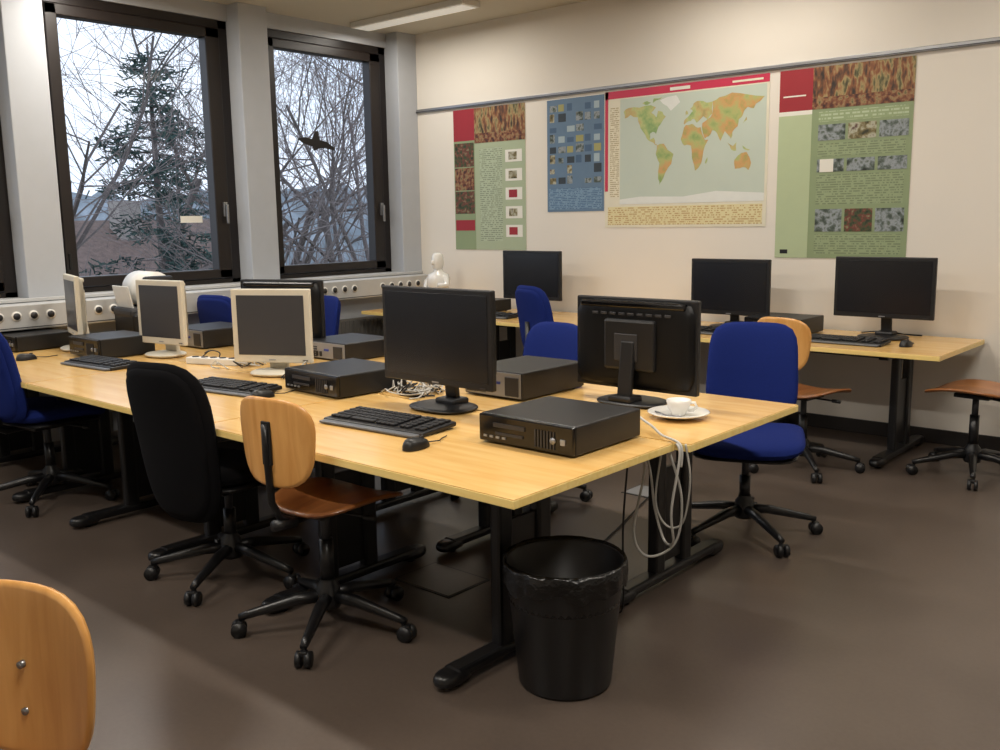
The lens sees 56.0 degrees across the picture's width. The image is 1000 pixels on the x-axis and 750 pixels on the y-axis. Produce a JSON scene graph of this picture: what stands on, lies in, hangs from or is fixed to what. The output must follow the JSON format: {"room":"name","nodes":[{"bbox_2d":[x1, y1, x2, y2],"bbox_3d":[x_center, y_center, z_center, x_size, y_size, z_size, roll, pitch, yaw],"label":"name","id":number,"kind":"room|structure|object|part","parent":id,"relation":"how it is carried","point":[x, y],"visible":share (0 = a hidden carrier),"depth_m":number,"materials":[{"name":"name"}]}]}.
{"room":"computer lab","nodes":[
{"label":"computer lab","id":0,"kind":"room"},
{"bbox_2d":[0,0,421,441],"bbox_3d":[-3.986,-1.066,6.109,0.340,3.350,9.300,7,12,41],"label":"wall","id":1,"kind":"structure","parent":0,"point":[25,103],"depth_m":7.83,"materials":[{"name":"grey paint"}]},
{"bbox_2d":[0,120,17,297],"bbox_3d":[-4.032,-1.520,6.035,0.200,2.170,1.590,7,12,41],"label":"window","id":2,"kind":"structure","parent":1,"relation":"in","point":[8,284],"depth_m":6.68,"materials":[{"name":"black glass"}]},
{"bbox_2d":[41,0,240,291],"bbox_3d":[-2.802,-1.768,7.421,0.200,2.170,1.590,7,12,41],"label":"window","id":3,"kind":"structure","parent":1,"relation":"in","point":[210,33],"depth_m":7.68,"materials":[{"name":"black metal"}]},
{"bbox_2d":[180,216,202,222],"bbox_3d":[-2.558,-1.291,7.796,0.003,0.055,0.200,7,12,41],"label":"window sticker","id":4,"kind":"object","parent":3,"relation":"attached to","point":[184,219],"visible":1,"depth_m":7.79,"materials":[{"name":"white paper"}]},
{"bbox_2d":[0,271,422,303],"bbox_3d":[-3.862,-0.453,6.236,0.240,0.025,9.090,7,12,41],"label":"sill","id":5,"kind":"structure","parent":1,"relation":"attached to","point":[334,277],"depth_m":7.78,"materials":[{"name":"white paint"}]},
{"bbox_2d":[0,274,427,331],"bbox_3d":[-3.741,-0.325,6.078,0.207,0.170,9.180,7,12,41],"label":"duct","id":6,"kind":"object","parent":1,"relation":"attached to","point":[44,314],"visible":0.51,"depth_m":6.91,"materials":[{"name":"grey plastic"}]},
{"bbox_2d":[109,315,383,431],"bbox_3d":[-3.225,0.160,6.867,0.045,0.660,6.900,7,12,41],"label":"radiator","id":7,"kind":"object","parent":1,"relation":"attached to","point":[371,325],"visible":0.08,"depth_m":8.96,"materials":[{"name":"metal"}]},
{"bbox_2d":[267,29,391,278],"bbox_3d":[-1.609,-2.008,8.767,0.200,2.170,1.480,7,12,41],"label":"window","id":8,"kind":"structure","parent":1,"relation":"in","point":[372,60],"depth_m":9.04,"materials":[{"name":"black metal"}]},
{"bbox_2d":[297,130,334,150],"bbox_3d":[-1.693,-2.163,8.666,0.003,0.190,0.440,7,12,41],"label":"decal","id":9,"kind":"object","parent":8,"relation":"attached to","point":[315,142],"visible":1,"depth_m":8.66,"materials":[{"name":"black plastic"}]},
{"bbox_2d":[203,0,586,34],"bbox_3d":[-0.164,-2.297,2.567,10.430,0.120,9.400,7,12,41],"label":"ceiling","id":10,"kind":"structure","parent":0,"point":[337,12],"depth_m":8.07,"materials":[{"name":"paint"}]},
{"bbox_2d":[350,0,479,30],"bbox_3d":[-0.763,-3.128,8.182,1.400,0.055,0.220,7,12,41],"label":"ceiling light fixture","id":11,"kind":"object","parent":10,"relation":"attached to","point":[449,6],"depth_m":8.07,"materials":[{"name":"white plastic"}]},
{"bbox_2d":[0,423,999,749],"bbox_3d":[-0.139,1.121,3.102,10.430,0.100,9.320,7,12,41],"label":"floor","id":12,"kind":"structure","parent":0,"point":[879,629],"depth_m":3.64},
{"bbox_2d":[0,579,95,749],"bbox_3d":[-0.937,0.878,1.490,0.713,0.930,0.717,2,10,19],"label":"swivel chair","id":13,"kind":"object","parent":12,"relation":"on","point":[48,675],"visible":1,"depth_m":1.68,"materials":[{"name":"brown wood"}]},
{"bbox_2d":[0,333,119,516],"bbox_3d":[-2.615,0.194,5.410,0.777,1.050,0.790,5,11,33],"label":"office chair","id":14,"kind":"object","parent":12,"relation":"on","point":[18,412],"visible":0.98,"depth_m":5.23,"materials":[{"name":"blue fabric"}]},
{"bbox_2d":[0,347,180,501],"bbox_3d":[-2.851,0.267,5.944,1.694,0.740,0.915,7,12,41],"label":"office desk","id":15,"kind":"object","parent":12,"relation":"on","point":[89,450],"visible":0.6,"depth_m":5.67,"materials":[{"name":"brown wood"}]},
{"bbox_2d":[0,328,72,351],"bbox_3d":[-3.205,-0.242,6.459,0.380,0.106,0.409,7,12,41],"label":"desktop computer","id":16,"kind":"object","parent":15,"relation":"on","point":[43,338],"visible":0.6,"depth_m":6.33,"materials":[{"name":"black plastic"}]},
{"bbox_2d":[16,353,56,360],"bbox_3d":[-2.908,-0.125,5.913,0.070,0.040,0.263,7,12,41],"label":"computer mouse","id":17,"kind":"object","parent":15,"relation":"on","point":[20,357],"visible":1,"depth_m":5.84,"materials":[{"name":"black plastic"}]},
{"bbox_2d":[60,274,89,351],"bbox_3d":[-2.829,-0.411,6.265,0.220,0.510,0.450,-7,11,-32],"label":"computer monitor","id":18,"kind":"object","parent":15,"relation":"on","point":[75,301],"visible":0.73,"depth_m":6.12,"materials":[{"name":"beige plastic"}]},
{"bbox_2d":[60,355,136,370],"bbox_3d":[-2.377,-0.074,5.581,0.520,0.037,0.221,6,12,37],"label":"keyboard","id":19,"kind":"object","parent":15,"relation":"on","point":[104,363],"visible":0.97,"depth_m":5.53,"materials":[{"name":"black plastic"}]},
{"bbox_2d":[69,330,154,356],"bbox_3d":[-2.497,-0.197,6.055,0.400,0.126,0.389,7,12,41],"label":"desktop computer","id":20,"kind":"object","parent":15,"relation":"on","point":[120,343],"visible":0.82,"depth_m":5.93,"materials":[{"name":"black plastic"}]},
{"bbox_2d":[111,343,233,444],"bbox_3d":[-2.191,0.148,6.598,1.694,0.740,0.935,7,12,41],"label":"office desk","id":21,"kind":"object","parent":12,"relation":"on","point":[226,351],"visible":0.05,"depth_m":6.18,"materials":[{"name":"brown wood"}]},
{"bbox_2d":[112,271,172,331],"bbox_3d":[-2.567,-0.501,6.791,0.341,0.490,0.385,-10,13,-43],"label":"printer","id":22,"kind":"object","parent":21,"relation":"on","point":[126,312],"visible":0.48,"depth_m":6.69,"materials":[{"name":"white plastic"}]},
{"bbox_2d":[135,279,188,357],"bbox_3d":[-2.112,-0.350,5.896,0.430,0.490,0.220,5,11,32],"label":"computer monitor","id":23,"kind":"object","parent":21,"relation":"on","point":[161,304],"visible":1,"depth_m":5.85,"materials":[{"name":"beige plastic"}]},
{"bbox_2d":[187,322,233,348],"bbox_3d":[-1.981,-0.278,6.502,0.420,0.126,0.429,7,12,41],"label":"desktop computer","id":24,"kind":"object","parent":21,"relation":"on","point":[213,334],"visible":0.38,"depth_m":6.31,"materials":[{"name":"black plastic"}]},
{"bbox_2d":[26,362,366,560],"bbox_3d":[-1.571,0.430,4.838,1.694,0.740,0.915,7,12,41],"label":"office desk","id":25,"kind":"object","parent":12,"relation":"on","point":[108,390],"visible":0.37,"depth_m":4.82,"materials":[{"name":"brown wood"}]},
{"bbox_2d":[199,376,281,396],"bbox_3d":[-1.352,0.057,4.695,0.520,0.037,0.221,5,11,33],"label":"keyboard","id":26,"kind":"object","parent":25,"relation":"on","point":[236,387],"visible":0.91,"depth_m":4.64,"materials":[{"name":"black plastic"}]},
{"bbox_2d":[251,388,294,397],"bbox_3d":[-1.084,0.077,4.520,0.070,0.040,0.263,7,12,41],"label":"computer mouse","id":27,"kind":"object","parent":25,"relation":"on","point":[267,392],"visible":0.7,"depth_m":4.45,"materials":[{"name":"black plastic"}]},
{"bbox_2d":[197,295,231,323],"bbox_3d":[-2.064,-0.167,7.637,0.720,1.020,0.745,5,11,31],"label":"office chair","id":28,"kind":"object","parent":12,"relation":"on","point":[210,308],"visible":0.12,"depth_m":7.24,"materials":[{"name":"blue fabric"}]},
{"bbox_2d":[126,361,309,605],"bbox_3d":[-1.197,0.399,4.131,0.714,1.020,0.773,4,11,27],"label":"office chair","id":29,"kind":"object","parent":12,"relation":"on","point":[189,476],"visible":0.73,"depth_m":3.86,"materials":[{"name":"fabric"}]},
{"bbox_2d":[186,356,437,510],"bbox_3d":[-0.924,0.292,5.476,1.696,0.784,0.970,7,12,41],"label":"office desk","id":30,"kind":"object","parent":12,"relation":"on","point":[387,484],"depth_m":5.31,"materials":[{"name":"brown wood"}]},
{"bbox_3d":[-1.693,-0.085,5.558,0.360,0.044,0.060,3,10,21],"label":"power strip","id":31,"kind":"part","parent":30,"relation":"part of","materials":[{"name":"white plastic"}]},
{"bbox_2d":[230,289,313,376],"bbox_3d":[-1.232,-0.229,5.109,0.460,0.480,0.220,1,10,13],"label":"computer monitor","id":32,"kind":"object","parent":30,"relation":"on","point":[274,326],"visible":0.91,"depth_m":5.07,"materials":[{"name":"beige plastic"}]},
{"bbox_2d":[240,279,325,337],"bbox_3d":[-1.381,-0.364,5.908,0.600,0.468,0.240,3,10,21],"label":"computer monitor","id":33,"kind":"object","parent":30,"relation":"on","point":[316,287],"visible":0.15,"depth_m":5.82,"materials":[{"name":"black plastic"}]},
{"bbox_2d":[285,358,406,397],"bbox_3d":[-0.766,0.012,4.679,0.440,0.111,0.439,8,13,44],"label":"desktop computer","id":34,"kind":"object","parent":30,"relation":"on","point":[343,378],"visible":0.87,"depth_m":4.54,"materials":[{"name":"black plastic"}]},
{"bbox_2d":[313,333,383,359],"bbox_3d":[-0.928,-0.173,5.816,0.420,0.111,0.429,7,12,41],"label":"desktop computer","id":35,"kind":"object","parent":30,"relation":"on","point":[349,345],"visible":0.64,"depth_m":5.66,"materials":[{"name":"black plastic"}]},
{"bbox_2d":[203,331,921,399],"bbox_3d":[0.459,-0.214,5.997,3.945,0.096,2.789,-10,13,-42],"label":"cable bundle","id":36,"kind":"object","parent":30,"relation":"on","point":[418,391],"visible":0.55,"depth_m":4.53,"materials":[{"name":"white plastic"}]},
{"bbox_2d":[231,396,416,667],"bbox_3d":[-0.654,0.511,3.608,0.719,0.955,0.711,5,11,34],"label":"swivel chair","id":37,"kind":"object","parent":12,"relation":"on","point":[279,436],"visible":0.99,"depth_m":3.48,"materials":[{"name":"brown wood"}]},
{"bbox_2d":[324,295,340,335],"bbox_3d":[-1.599,-0.113,7.388,0.717,0.980,0.740,-8,12,-38],"label":"office chair","id":38,"kind":"object","parent":12,"relation":"on","point":[332,304],"visible":0.09,"depth_m":7.39,"materials":[{"name":"blue fabric"}]},
{"bbox_2d":[393,562,489,597],"bbox_3d":[-0.257,0.900,4.129,0.345,0.005,0.265,7,12,41],"label":"floor outlet","id":39,"kind":"object","parent":12,"relation":"on","point":[442,580],"depth_m":4.12,"materials":[{"name":"grey plastic"}]},
{"bbox_2d":[215,393,673,688],"bbox_3d":[-0.291,0.594,3.732,1.694,0.740,0.915,7,12,41],"label":"office desk","id":40,"kind":"object","parent":12,"relation":"on","point":[506,477],"visible":0.67,"depth_m":3.35,"materials":[{"name":"brown wood"}]},
{"bbox_2d":[319,406,455,437],"bbox_3d":[-0.465,0.188,3.822,0.550,0.038,0.245,6,12,37],"label":"keyboard","id":41,"kind":"object","parent":40,"relation":"on","point":[396,423],"visible":0.99,"depth_m":3.77,"materials":[{"name":"black plastic"}]},
{"bbox_2d":[402,435,446,450],"bbox_3d":[-0.266,0.236,3.486,0.070,0.040,0.263,6,12,36],"label":"computer mouse","id":42,"kind":"object","parent":40,"relation":"on","point":[413,443],"visible":1,"depth_m":3.40,"materials":[{"name":"black plastic"}]},
{"bbox_2d":[382,285,496,413],"bbox_3d":[-0.253,-0.115,4.101,0.660,0.534,0.240,7,12,41],"label":"computer monitor","id":43,"kind":"object","parent":40,"relation":"on","point":[446,337],"visible":1,"depth_m":4.04,"materials":[{"name":"black plastic"}]},
{"bbox_2d":[479,396,639,456],"bbox_3d":[0.227,0.187,3.533,0.440,0.111,0.439,7,12,41],"label":"desktop computer","id":44,"kind":"object","parent":40,"relation":"on","point":[558,425],"visible":1,"depth_m":3.41,"materials":[{"name":"black plastic"}]},
{"bbox_2d":[361,308,565,360],"bbox_3d":[-0.337,-0.213,8.614,1.694,0.740,0.950,7,12,41],"label":"office desk","id":45,"kind":"object","parent":12,"relation":"on","point":[505,349],"visible":0.03,"depth_m":8.32,"materials":[{"name":"brown wood"}]},
{"bbox_2d":[423,253,449,287],"bbox_3d":[-0.600,-0.905,8.962,0.258,0.518,0.279,-2,9,-7],"label":"figurine","id":46,"kind":"object","parent":45,"relation":"on","point":[438,278],"visible":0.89,"depth_m":8.90,"materials":[{"name":"ceramic"}]},
{"bbox_2d":[495,298,510,310],"bbox_3d":[-0.183,-0.638,8.576,0.420,0.106,0.409,7,12,41],"label":"desktop computer","id":47,"kind":"object","parent":45,"relation":"on","point":[501,304],"visible":0.2,"depth_m":8.51,"materials":[{"name":"black plastic"}]},
{"bbox_2d":[496,312,517,318],"bbox_3d":[-0.082,-0.517,8.051,0.520,0.037,0.221,7,12,41],"label":"keyboard","id":48,"kind":"object","parent":45,"relation":"on","point":[499,315],"visible":0.3,"depth_m":7.90,"materials":[{"name":"black plastic"}]},
{"bbox_2d":[503,250,561,312],"bbox_3d":[0.297,-0.804,8.169,0.640,0.548,0.240,7,12,41],"label":"computer monitor","id":49,"kind":"object","parent":45,"relation":"on","point":[542,270],"visible":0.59,"depth_m":8.09,"materials":[{"name":"black plastic"}]},
{"bbox_2d":[450,322,592,501],"bbox_3d":[0.151,0.210,5.337,0.779,0.960,0.819,4,10,25],"label":"office chair","id":50,"kind":"object","parent":12,"relation":"on","point":[559,340],"visible":0.18,"depth_m":5.50,"materials":[{"name":"blue fabric"}]},
{"bbox_2d":[515,285,553,345],"bbox_3d":[0.473,-0.103,6.741,0.740,1.110,0.730,-6,11,-30],"label":"office chair","id":51,"kind":"object","parent":12,"relation":"on","point":[533,305],"visible":0.22,"depth_m":6.43,"materials":[{"name":"blue fabric"}]},
{"bbox_2d":[502,535,628,701],"bbox_3d":[0.223,0.825,3.189,0.430,0.446,0.430,7,12,41],"label":"waste bin","id":52,"kind":"object","parent":12,"relation":"on","point":[564,590],"visible":1,"depth_m":3.06,"materials":[{"name":"black plastic"}]},
{"bbox_2d":[380,383,797,604],"bbox_3d":[0.369,0.476,4.386,1.694,0.740,0.935,7,12,41],"label":"office desk","id":53,"kind":"object","parent":12,"relation":"on","point":[729,416],"visible":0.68,"depth_m":4.06,"materials":[{"name":"brown wood"}]},
{"bbox_2d":[466,355,583,399],"bbox_3d":[0.122,0.010,4.553,0.360,0.131,0.489,7,12,41],"label":"desktop computer","id":54,"kind":"object","parent":53,"relation":"on","point":[525,377],"visible":0.83,"depth_m":4.40,"materials":[{"name":"black plastic"}]},
{"bbox_2d":[577,295,700,407],"bbox_3d":[0.587,-0.106,4.167,0.630,0.468,0.240,7,12,41],"label":"computer monitor","id":55,"kind":"object","parent":53,"relation":"on","point":[627,344],"visible":0.98,"depth_m":4.11,"materials":[{"name":"black plastic"}]},
{"bbox_2d":[604,416,690,612],"bbox_3d":[0.543,0.443,4.361,0.464,0.803,1.828,0,9,4],"label":"hanging cable","id":56,"kind":"object","parent":53,"relation":"hanging from","point":[678,444],"visible":0.75,"depth_m":3.56,"materials":[{"name":"white plastic"}]},
{"bbox_2d":[647,397,709,419],"bbox_3d":[0.739,0.138,3.887,0.256,0.076,0.256,3,10,21],"label":"cup","id":57,"kind":"object","parent":53,"relation":"on","point":[677,408],"visible":1,"depth_m":3.86,"materials":[{"name":"white ceramic"}]},
{"bbox_2d":[499,312,724,326],"bbox_3d":[0.944,-0.049,7.508,1.694,0.740,0.950,7,12,41],"label":"office desk","id":58,"kind":"object","parent":12,"relation":"on","point":[568,317],"visible":0.02,"depth_m":7.66,"materials":[{"name":"brown wood"}]},
{"bbox_2d":[621,485,648,497],"bbox_3d":[0.823,0.671,5.416,0.171,0.005,0.205,7,12,41],"label":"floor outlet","id":59,"kind":"object","parent":12,"relation":"on","point":[635,490],"depth_m":5.41,"materials":[{"name":"grey plastic"}]},
{"bbox_2d":[691,322,822,557],"bbox_3d":[1.217,0.280,4.630,0.768,1.020,0.732,2,10,19],"label":"office chair","id":60,"kind":"object","parent":12,"relation":"on","point":[749,360],"visible":0.72,"depth_m":4.73,"materials":[{"name":"blue fabric"}]},
{"bbox_2d":[749,317,864,482],"bbox_3d":[1.875,0.100,5.818,0.717,0.970,0.713,-9,12,-40],"label":"swivel chair","id":61,"kind":"object","parent":12,"relation":"on","point":[806,393],"visible":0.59,"depth_m":5.67,"materials":[{"name":"brown wood"}]},
{"bbox_2d":[700,329,984,467],"bbox_3d":[2.224,0.114,6.402,1.694,0.740,0.950,7,12,41],"label":"office desk","id":62,"kind":"object","parent":12,"relation":"on","point":[927,348],"visible":0.54,"depth_m":5.98,"materials":[{"name":"brown wood"}]},
{"bbox_2d":[701,325,716,334],"bbox_3d":[1.400,-0.332,6.797,0.520,0.037,0.221,8,13,44],"label":"keyboard","id":63,"kind":"object","parent":62,"relation":"on","point":[709,330],"visible":0.2,"depth_m":6.67,"materials":[{"name":"black plastic"}]},
{"bbox_2d":[691,258,771,326],"bbox_3d":[1.713,-0.603,6.949,0.630,0.508,0.240,7,12,41],"label":"computer monitor","id":64,"kind":"object","parent":62,"relation":"on","point":[734,288],"visible":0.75,"depth_m":6.89,"materials":[{"name":"black plastic"}]},
{"bbox_2d":[744,312,823,332],"bbox_3d":[2.017,-0.362,6.675,0.420,0.116,0.409,7,12,41],"label":"desktop computer","id":65,"kind":"object","parent":62,"relation":"on","point":[815,323],"visible":0.32,"depth_m":6.62,"materials":[{"name":"black plastic"}]},
{"bbox_2d":[811,333,890,346],"bbox_3d":[2.229,-0.226,6.081,0.520,0.037,0.221,7,12,41],"label":"keyboard","id":66,"kind":"object","parent":62,"relation":"on","point":[819,338],"visible":0.94,"depth_m":6.02,"materials":[{"name":"black plastic"}]},
{"bbox_2d":[833,256,937,339],"bbox_3d":[2.549,-0.511,6.225,0.650,0.538,0.240,7,12,41],"label":"computer monitor","id":67,"kind":"object","parent":62,"relation":"on","point":[887,289],"visible":0.96,"depth_m":6.18,"materials":[{"name":"black plastic"}]},
{"bbox_2d":[899,339,913,346],"bbox_3d":[2.582,-0.210,5.924,0.070,0.040,0.263,7,12,41],"label":"computer mouse","id":68,"kind":"object","parent":62,"relation":"on","point":[904,343],"visible":1,"depth_m":5.83,"materials":[{"name":"black plastic"}]},
{"bbox_2d":[905,379,999,490],"bbox_3d":[2.846,0.141,5.571,0.722,0.940,0.703,-9,13,-42],"label":"swivel chair","id":69,"kind":"object","parent":12,"relation":"on","point":[975,389],"visible":1,"depth_m":5.59,"materials":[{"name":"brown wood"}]},
{"bbox_2d":[415,0,999,436],"bbox_3d":[2.936,-1.205,6.317,10.430,3.350,0.150,7,12,41],"label":"wall","id":70,"kind":"structure","parent":0,"point":[954,210],"depth_m":6.99,"materials":[{"name":"beige paint"}]},
{"bbox_2d":[453,102,526,249],"bbox_3d":[-0.102,-1.832,8.793,0.890,1.310,0.008,7,12,41],"label":"poster","id":71,"kind":"object","parent":70,"relation":"attached to","point":[490,142],"visible":1,"depth_m":8.77,"materials":[{"name":"green paper"}]},
{"bbox_2d":[547,94,604,211],"bbox_3d":[0.649,-1.899,8.116,0.610,0.960,0.006,7,12,41],"label":"poster","id":72,"kind":"object","parent":70,"relation":"attached to","point":[575,126],"visible":1,"depth_m":8.11,"materials":[{"name":"paper"}]},
{"bbox_2d":[605,73,769,227],"bbox_3d":[1.437,-1.734,7.446,1.460,1.110,0.007,7,12,41],"label":"map poster","id":73,"kind":"object","parent":70,"relation":"attached to","point":[692,154],"visible":1,"depth_m":7.40,"materials":[{"name":"paper"}]},
{"bbox_2d":[416,37,999,113],"bbox_3d":[2.947,-2.118,6.025,10.010,0.035,0.026,7,12,41],"label":"rail","id":74,"kind":"object","parent":70,"relation":"attached to","point":[993,40],"visible":1,"depth_m":7.01,"materials":[{"name":"metal"}]},
{"bbox_2d":[774,55,916,257],"bbox_3d":[2.406,-1.497,6.628,0.950,1.340,0.008,7,12,41],"label":"poster","id":75,"kind":"object","parent":70,"relation":"attached to","point":[845,135],"visible":0.97,"depth_m":6.60,"materials":[{"name":"green paper"}]},
{"bbox_2d":[784,411,999,450],"bbox_3d":[2.988,0.419,6.448,10.010,0.100,0.018,7,12,41],"label":"baseboard","id":76,"kind":"structure","parent":70,"relation":"attached to","point":[937,436],"depth_m":6.67,"materials":[{"name":"black plastic"}]},
{"label":"outside","id":77,"kind":"structure","parent":0,"visible":0},
{"bbox_3d":[-22.691,-0.230,33.566,62.090,0.300,100.000,7,12,41],"label":"ground","id":78,"kind":"structure","parent":77,"visible":0},
{"bbox_2d":[74,201,211,275],"bbox_3d":[-10.907,-1.964,25.503,6.800,5.400,8.000,7,12,41],"label":"neighbouring house","id":79,"kind":"structure","parent":78,"relation":"on","point":[105,251],"depth_m":24.58,"materials":[{"name":"paint"}]},
{"bbox_2d":[79,44,212,275],"bbox_3d":[-6.180,-1.907,17.071,3.054,7.904,2.804,-3,10,-10],"label":"pine tree","id":80,"kind":"object","parent":78,"relation":"on","point":[157,184],"visible":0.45,"depth_m":16.57,"materials":[{"name":"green plant"}]},
{"bbox_2d":[141,98,208,218],"bbox_3d":[-11.027,-4.899,32.240,3.867,9.003,4.105,-4,10,-19],"label":"pine tree","id":81,"kind":"object","parent":78,"relation":"on","point":[167,146],"visible":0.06,"depth_m":32.22,"materials":[{"name":"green plant"}]},
{"bbox_2d":[58,25,365,262],"bbox_3d":[-4.674,-4.426,20.523,10.910,11.752,10.679,4,10,25],"label":"bare tree","id":82,"kind":"object","parent":78,"relation":"on","point":[287,221],"visible":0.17,"depth_m":21.83,"materials":[{"name":"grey plant"}]},
{"bbox_2d":[57,18,368,269],"bbox_3d":[-4.074,-2.755,14.343,8.193,10.437,9.949,5,11,34],"label":"bare tree","id":83,"kind":"object","parent":78,"relation":"on","point":[133,135],"visible":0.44,"depth_m":13.58,"materials":[{"name":"grey plant"}]},
{"bbox_2d":[60,22,367,275],"bbox_3d":[-2.780,-3.213,15.559,7.855,10.922,8.514,0,9,4],"label":"bare tree","id":84,"kind":"object","parent":78,"relation":"on","point":[334,241],"visible":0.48,"depth_m":14.30,"materials":[{"name":"grey plant"}]},
{"bbox_2d":[63,19,367,267],"bbox_3d":[-5.246,-5.240,19.529,9.136,13.727,10.218,-3,10,-12],"label":"bare tree","id":85,"kind":"object","parent":78,"relation":"on","point":[198,183],"visible":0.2,"depth_m":19.68,"materials":[{"name":"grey plant"}]},
{"bbox_2d":[67,26,368,273],"bbox_3d":[-2.601,-4.306,17.178,10.877,12.572,13.540,-2,9,-4],"label":"bare tree","id":86,"kind":"object","parent":78,"relation":"on","point":[330,194],"visible":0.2,"depth_m":17.15,"materials":[{"name":"grey plant"}]},
{"bbox_2d":[69,51,368,268],"bbox_3d":[-5.693,-3.776,22.726,11.097,9.810,9.397,-4,10,-18],"label":"bare tree","id":87,"kind":"object","parent":78,"relation":"on","point":[285,225],"visible":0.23,"depth_m":22.07,"materials":[{"name":"grey plant"}]},
{"bbox_2d":[72,182,368,264],"bbox_3d":[3.771,-4.878,34.688,92.444,7.716,31.560,0,9,6],"label":"wooded hill","id":88,"kind":"structure","parent":78,"relation":"on","point":[102,216],"depth_m":47.06,"materials":[{"name":"plant"}]},
{"bbox_2d":[79,218,368,275],"bbox_3d":[-2.450,-0.764,18.208,4.104,4.610,16.505,7,12,41],"label":"hedge","id":89,"kind":"object","parent":78,"relation":"on","point":[285,258],"visible":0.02,"depth_m":16.58,"materials":[{"name":"plant"}]},
{"bbox_2d":[90,29,368,264],"bbox_3d":[-4.390,-6.427,25.497,12.818,14.067,10.384,-4,10,-16],"label":"bare tree","id":90,"kind":"object","parent":78,"relation":"on","point":[302,243],"visible":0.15,"depth_m":25.18,"materials":[{"name":"grey plant"}]}
]}

